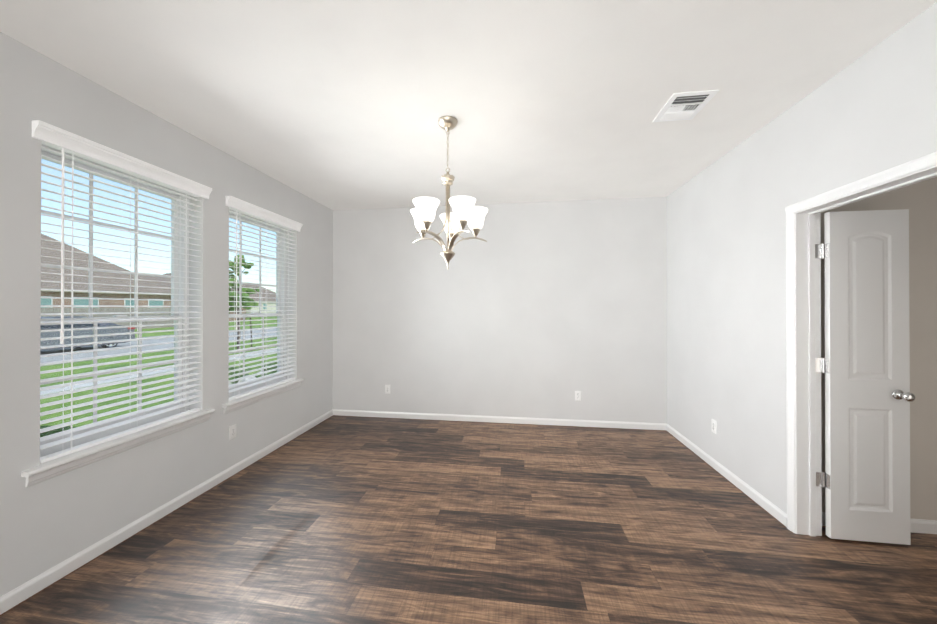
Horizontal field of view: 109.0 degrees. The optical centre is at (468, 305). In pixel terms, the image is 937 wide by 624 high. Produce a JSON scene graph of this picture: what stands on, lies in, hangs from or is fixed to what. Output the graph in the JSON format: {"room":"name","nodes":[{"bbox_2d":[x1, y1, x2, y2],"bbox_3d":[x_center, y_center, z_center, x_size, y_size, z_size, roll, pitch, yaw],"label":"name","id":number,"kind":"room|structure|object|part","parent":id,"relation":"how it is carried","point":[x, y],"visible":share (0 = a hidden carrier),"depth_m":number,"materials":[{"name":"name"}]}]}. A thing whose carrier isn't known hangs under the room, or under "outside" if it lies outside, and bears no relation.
{"room":"empty dining room","nodes":[
{"label":"empty dining room","id":0,"kind":"room"},
{"bbox_2d":[0,32,332,596],"bbox_3d":[-2.361,0.077,1.299,0.240,2.740,6.755,0,0,8],"label":"wall","id":1,"kind":"structure","parent":0,"point":[45,525],"depth_m":2.09,"materials":[{"name":"paint"}]},
{"bbox_2d":[21,120,214,486],"bbox_3d":[-2.203,-0.014,2.164,0.253,1.826,1.030,0,0,8],"label":"window","id":2,"kind":"structure","parent":1,"relation":"in","point":[65,451],"depth_m":2.07,"materials":[{"name":"white plastic"}]},
{"bbox_2d":[0,410,331,615],"bbox_3d":[-2.235,1.407,1.278,0.014,0.081,6.435,0,0,8],"label":"baseboard","id":3,"kind":"structure","parent":1,"relation":"attached to","point":[26,590],"depth_m":2.08,"materials":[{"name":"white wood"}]},
{"bbox_2d":[229,424,235,439],"bbox_3d":[-2.025,1.083,2.877,0.008,0.115,0.070,0,0,8],"label":"electrical outlet","id":4,"kind":"object","parent":1,"relation":"attached to","point":[232,431],"visible":1,"depth_m":2.87,"materials":[{"name":"white plastic"}]},
{"bbox_2d":[222,196,303,413],"bbox_3d":[-2.053,-0.010,3.294,0.253,1.826,1.030,0,0,8],"label":"window","id":5,"kind":"structure","parent":1,"relation":"in","point":[244,393],"depth_m":3.29,"materials":[{"name":"white plastic"}]},
{"bbox_2d":[0,416,936,623],"bbox_3d":[1.562,1.506,0.770,8.156,0.120,6.835,0,0,8],"label":"floor","id":6,"kind":"structure","parent":0,"point":[348,520],"depth_m":2.00,"materials":[{"name":"brown wood"}]},
{"bbox_2d":[0,0,936,209],"bbox_3d":[1.562,-1.355,0.781,8.156,0.120,6.835,0,0,8],"label":"ceiling","id":7,"kind":"structure","parent":0,"point":[339,104],"depth_m":1.89,"materials":[{"name":"paint"}]},
{"bbox_2d":[410,116,487,269],"bbox_3d":[-0.145,-0.769,2.347,0.558,1.039,0.545,0,0,8],"label":"chandelier","id":8,"kind":"object","parent":7,"relation":"hanging from","point":[463,214],"visible":1,"depth_m":2.29,"materials":[{"name":"white glass"}]},
{"bbox_2d":[653,90,718,121],"bbox_3d":[1.390,-1.281,2.163,0.252,0.017,0.310,0,0,8],"label":"ceiling vent","id":9,"kind":"object","parent":7,"relation":"in","point":[684,106],"visible":1,"depth_m":2.14,"materials":[{"name":"white metal"}]},
{"bbox_2d":[333,197,666,422],"bbox_3d":[0.216,0.089,4.282,4.558,2.740,0.160,0,0,8],"label":"wall","id":10,"kind":"structure","parent":0,"point":[538,309],"depth_m":4.16,"materials":[{"name":"paint"}]},
{"bbox_2d":[385,385,389,393],"bbox_3d":[-1.056,1.087,4.363,0.070,0.115,0.008,0,0,8],"label":"electrical outlet","id":11,"kind":"object","parent":10,"relation":"attached to","point":[387,389],"visible":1,"depth_m":4.36,"materials":[{"name":"white plastic"}]},
{"bbox_2d":[332,409,665,430],"bbox_3d":[0.269,1.418,4.182,4.148,0.081,0.014,0,0,8],"label":"baseboard","id":12,"kind":"structure","parent":10,"relation":"attached to","point":[362,413],"depth_m":4.15,"materials":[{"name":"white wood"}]},
{"bbox_2d":[575,391,580,400],"bbox_3d":[1.324,1.086,4.045,0.070,0.115,0.008,0,0,8],"label":"electrical outlet","id":13,"kind":"object","parent":10,"relation":"attached to","point":[577,395],"visible":1,"depth_m":4.04,"materials":[{"name":"white plastic"}]},
{"bbox_2d":[667,2,936,513],"bbox_3d":[1.969,0.075,0.721,0.140,2.740,6.435,0,0,8],"label":"wall","id":14,"kind":"structure","parent":0,"point":[872,111],"depth_m":2.43,"materials":[{"name":"paint"}]},
{"bbox_2d":[711,419,716,433],"bbox_3d":[2.199,1.080,2.996,0.008,0.115,0.070,0,0,8],"label":"electrical outlet","id":15,"kind":"object","parent":14,"relation":"attached to","point":[714,426],"visible":1,"depth_m":2.98,"materials":[{"name":"white plastic"}]},
{"bbox_2d":[664,423,786,527],"bbox_3d":[2.202,1.414,3.044,0.014,0.081,1.728,0,0,8],"label":"baseboard","id":16,"kind":"structure","parent":14,"relation":"attached to","point":[776,512],"depth_m":2.70,"materials":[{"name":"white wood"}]},
{"bbox_2d":[785,151,936,536],"bbox_3d":[2.096,0.398,1.674,0.174,2.102,1.024,0,0,8],"label":"door frame","id":17,"kind":"structure","parent":14,"relation":"attached to","point":[807,375],"depth_m":2.12,"materials":[{"name":"white wood"}]},
{"bbox_2d":[815,209,915,544],"bbox_3d":[2.423,0.426,2.061,0.478,2.020,0.181,0,0,8],"label":"door leaf","id":18,"kind":"structure","parent":14,"relation":"in","point":[863,479],"depth_m":2.04,"materials":[{"name":"painted wood"},{"name":"satin nickel"}]},
{"bbox_3d":[2.613,0.535,2.036,0.094,0.062,0.181,0,0,8],"label":"knob","id":19,"kind":"part","parent":18,"relation":"part of","materials":[{"name":"silver metal"}]},
{"bbox_2d":[821,177,936,519],"bbox_3d":[3.936,0.080,2.085,3.398,2.740,0.140,0,0,8],"label":"wall","id":20,"kind":"structure","parent":0,"point":[918,200],"depth_m":2.15,"materials":[{"name":"paint"}]},
{"bbox_2d":[822,512,936,533],"bbox_3d":[3.951,1.410,2.000,3.300,0.081,0.014,0,0,8],"label":"baseboard","id":21,"kind":"structure","parent":20,"relation":"attached to","point":[923,526],"depth_m":2.13,"materials":[{"name":"white wood"}]},
{"label":"outside","id":22,"kind":"structure","parent":0,"visible":0},
{"bbox_2d":[40,316,276,426],"bbox_3d":[-101.011,2.290,84.066,217.244,0.300,380.000,0,0,8],"label":"lawn","id":23,"kind":"structure","parent":22,"point":[66,373],"depth_m":8.55,"materials":[{"name":"green plant"}]},
{"bbox_2d":[40,425,75,436],"bbox_3d":[-3.075,1.380,2.701,1.234,1.129,4.579,0,0,8],"label":"shrubs","id":24,"kind":"object","parent":23,"relation":"on","point":[53,431],"depth_m":2.52,"materials":[{"name":"green plant"}]},
{"bbox_2d":[41,291,170,307],"bbox_3d":[-42.798,0.368,18.537,18.000,3.050,37.500,0,0,8],"label":"house","id":25,"kind":"structure","parent":23,"relation":"on","point":[99,295],"depth_m":29.91,"materials":[{"name":"brick"}]},
{"bbox_2d":[41,296,162,307],"bbox_3d":[-32.362,0.080,28.368,0.085,1.640,12.490,0,0,8],"label":"window","id":26,"kind":"structure","parent":25,"relation":"attached to","point":[93,297],"depth_m":28.45,"materials":[{"name":"teal glass"}]},
{"bbox_2d":[41,288,169,295],"bbox_3d":[-42.798,-1.257,18.543,18.900,0.200,38.400,0,0,8],"label":"fascia","id":27,"kind":"object","parent":25,"relation":"on","point":[104,292],"depth_m":29.46,"materials":[{"name":"beige"}]},
{"bbox_2d":[41,233,170,293],"bbox_3d":[-42.798,-4.922,18.557,18.900,7.130,38.400,0,0,8],"label":"shingles","id":28,"kind":"object","parent":27,"relation":"on","point":[75,263],"depth_m":30.08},
{"bbox_2d":[41,307,173,328],"bbox_3d":[-29.371,0.967,13.758,0.162,1.815,43.587,0,0,8],"label":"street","id":29,"kind":"structure","parent":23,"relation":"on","point":[100,310],"depth_m":26.64,"materials":[{"name":"grey asphalt"}]},
{"bbox_2d":[40,347,276,395],"bbox_3d":[-0.724,2.105,70.669,0.900,0.070,380.000,0,0,8],"label":"path","id":30,"kind":"structure","parent":23,"relation":"on","point":[77,386],"depth_m":8.34,"materials":[{"name":"grey concrete"}]},
{"bbox_2d":[40,326,276,366],"bbox_3d":[-8.604,2.089,71.722,7.300,0.110,380.000,0,0,8],"label":"street","id":31,"kind":"structure","parent":23,"relation":"on","point":[83,355],"depth_m":14.67,"materials":[{"name":"grey asphalt"}]},
{"bbox_2d":[40,316,134,350],"bbox_3d":[-16.624,1.141,13.198,1.836,1.430,4.848,0,0,8],"label":"car","id":32,"kind":"object","parent":31,"relation":"on","point":[85,339],"depth_m":13.61,"materials":[{"name":"grey paint"}]},
{"bbox_3d":[-16.587,0.655,13.480,1.727,0.381,2.899,0,0,8],"label":"glass","id":33,"kind":"part","parent":32,"relation":"part of","materials":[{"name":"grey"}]},
{"bbox_2d":[229,307,245,320],"bbox_3d":[-37.061,0.437,36.939,10.500,3.050,19.500,0,0,8],"label":"house","id":34,"kind":"structure","parent":23,"relation":"on","point":[235,313],"depth_m":44.19,"materials":[{"name":"brick"}]},
{"bbox_2d":[229,254,258,350],"bbox_3d":[-9.405,-0.126,13.795,1.678,4.004,1.686,0,0,8],"label":"tree","id":35,"kind":"object","parent":23,"relation":"on","point":[246,266],"depth_m":13.65,"materials":[{"name":"green plant"}]},
{"bbox_2d":[229,361,276,384],"bbox_3d":[-4.427,1.635,8.211,2.400,0.608,2.600,0,0,8],"label":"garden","id":36,"kind":"object","parent":23,"relation":"on","point":[247,374],"depth_m":7.62,"materials":[{"name":"green plant"}]},
{"bbox_2d":[246,302,275,313],"bbox_3d":[-63.561,0.550,97.229,16.000,3.280,18.000,0,0,8],"label":"house","id":37,"kind":"structure","parent":23,"relation":"on","point":[268,308],"depth_m":92.07,"materials":[{"name":"beige"}]},
{"bbox_3d":[-37.061,-1.188,36.946,11.400,0.200,20.400,0,0,8],"label":"fascia","id":38,"kind":"object","parent":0,"visible":0},
{"bbox_2d":[141,275,249,296],"bbox_3d":[-37.061,-2.453,36.950,11.400,2.330,20.400,0,0,8],"label":"shingles","id":39,"kind":"object","parent":38,"relation":"on","point":[166,284],"depth_m":38.04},
{"bbox_3d":[-63.561,-1.190,97.236,16.900,0.200,18.900,0,0,8],"label":"fascia","id":40,"kind":"object","parent":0,"visible":0},
{"bbox_2d":[231,282,275,300],"bbox_3d":[-63.561,-4.040,97.246,16.900,5.500,18.900,0,0,8],"label":"shingles","id":41,"kind":"object","parent":40,"relation":"on","point":[270,297],"depth_m":95.00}
]}

